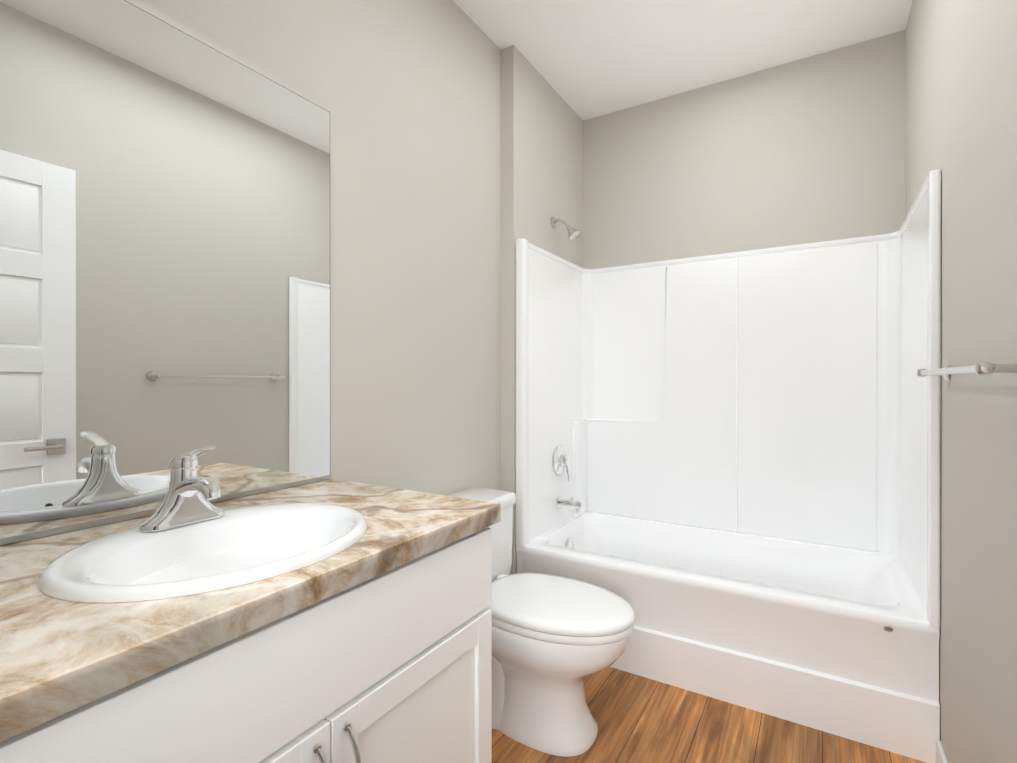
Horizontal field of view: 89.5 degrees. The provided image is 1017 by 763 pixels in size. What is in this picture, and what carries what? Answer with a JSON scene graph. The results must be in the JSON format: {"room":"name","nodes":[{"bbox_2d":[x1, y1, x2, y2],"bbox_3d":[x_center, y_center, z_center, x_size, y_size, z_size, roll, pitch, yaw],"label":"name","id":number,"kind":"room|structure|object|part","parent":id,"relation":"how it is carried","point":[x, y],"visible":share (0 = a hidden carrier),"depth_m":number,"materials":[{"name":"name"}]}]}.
{"room":"bathroom","nodes":[
{"label":"bathroom","id":0,"kind":"room"},
{"bbox_2d":[0,0,582,573],"bbox_3d":[-0.418,-0.181,1.838,0.190,2.760,3.260,0,0,31],"label":"wall","id":1,"kind":"structure","parent":0,"point":[456,152],"depth_m":1.94,"materials":[{"name":"grey paint"}]},
{"bbox_2d":[0,0,330,544],"bbox_3d":[-0.856,-0.262,1.060,0.009,1.120,1.193,0,0,31],"label":"mirror","id":2,"kind":"object","parent":1,"relation":"attached to","point":[164,243],"visible":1,"depth_m":1.14,"materials":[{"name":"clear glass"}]},
{"bbox_2d":[453,0,912,120],"bbox_3d":[0.291,-1.610,1.404,1.850,0.100,3.260,0,0,31],"label":"ceiling","id":3,"kind":"structure","parent":0,"point":[588,59],"depth_m":2.32,"materials":[{"name":"white paint"}]},
{"bbox_2d":[492,667,925,762],"bbox_3d":[0.291,1.250,1.411,1.850,0.100,3.260,0,0,31],"label":"floor","id":4,"kind":"structure","parent":0,"point":[639,719],"depth_m":1.73,"materials":[{"name":"brown wood"}]},
{"bbox_2d":[0,446,500,762],"bbox_3d":[-0.588,0.663,0.895,0.636,1.076,1.220,0,0,31],"label":"bathroom vanity","id":5,"kind":"object","parent":4,"relation":"on","point":[328,621],"visible":1,"depth_m":0.84,"materials":[{"name":"painted wood"},{"name":"marble laminate"},{"name":"brushed nickel"}]},
{"bbox_2d":[139,446,224,531],"bbox_3d":[-0.617,0.204,1.012,0.144,0.159,0.156,0,0,31],"label":"faucet","id":6,"kind":"object","parent":5,"relation":"on","point":[186,507],"depth_m":1.01,"materials":[{"name":"silver metal"}]},
{"bbox_2d":[39,503,366,602],"bbox_3d":[-0.516,0.364,0.951,0.444,0.163,0.530,0,0,31],"label":"sink","id":7,"kind":"object","parent":5,"relation":"in","point":[217,556],"depth_m":0.93,"materials":[{"name":"white ceramic"}]},
{"bbox_2d":[447,488,634,756],"bbox_3d":[0.066,0.826,1.833,0.774,0.745,0.456,0,0,31],"label":"toilet","id":8,"kind":"object","parent":4,"relation":"on","point":[556,640],"visible":0.54,"depth_m":1.68,"materials":[{"name":"white ceramic"}]},
{"bbox_3d":[-0.169,0.633,1.975,0.224,0.360,0.456,0,0,31],"label":"tank","id":9,"kind":"part","parent":8,"relation":"part of","materials":[{"name":"white ceramic"}]},
{"bbox_3d":[0.159,0.774,1.776,0.556,0.066,0.394,0,0,31],"label":"seat","id":10,"kind":"part","parent":8,"relation":"part of","materials":[{"name":"white plastic"}]},
{"bbox_2d":[515,169,940,762],"bbox_3d":[0.894,0.161,2.334,1.537,2.073,0.807,0,0,31],"label":"shower","id":11,"kind":"object","parent":4,"relation":"on","point":[727,477],"visible":0.96,"depth_m":2.40,"materials":[{"name":"white plastic"}]},
{"bbox_2d":[516,511,939,762],"bbox_3d":[0.895,0.980,2.337,1.536,0.435,0.803,0,0,31],"label":"tub","id":12,"kind":"object","parent":11,"relation":"in","point":[836,638],"depth_m":1.94,"materials":[{"name":"white plastic"}]},
{"bbox_2d":[583,30,905,268],"bbox_3d":[1.106,-0.184,2.749,1.850,2.760,0.120,0,0,31],"label":"wall","id":13,"kind":"structure","parent":0,"point":[810,149],"depth_m":2.59,"materials":[{"name":"grey paint"}]},
{"bbox_2d":[905,0,1016,762],"bbox_3d":[1.030,-0.179,0.958,0.120,2.760,3.260,0,0,31],"label":"wall","id":14,"kind":"structure","parent":0,"point":[961,99],"depth_m":1.25,"materials":[{"name":"grey paint"}]},
{"bbox_2d":[936,740,947,762],"bbox_3d":[0.764,1.159,0.651,0.013,0.085,2.213,0,0,31],"label":"baseboard","id":15,"kind":"structure","parent":14,"relation":"attached to","point":[941,757],"depth_m":1.55,"materials":[{"name":"white wood"}]},
{"bbox_2d":[917,362,1016,380],"bbox_3d":[1.079,-0.025,1.228,0.075,0.048,0.760,0,0,31],"label":"towel rail","id":16,"kind":"object","parent":14,"relation":"attached to","point":[977,368],"visible":1,"depth_m":0.99,"materials":[{"name":"silver metal"}]}
]}

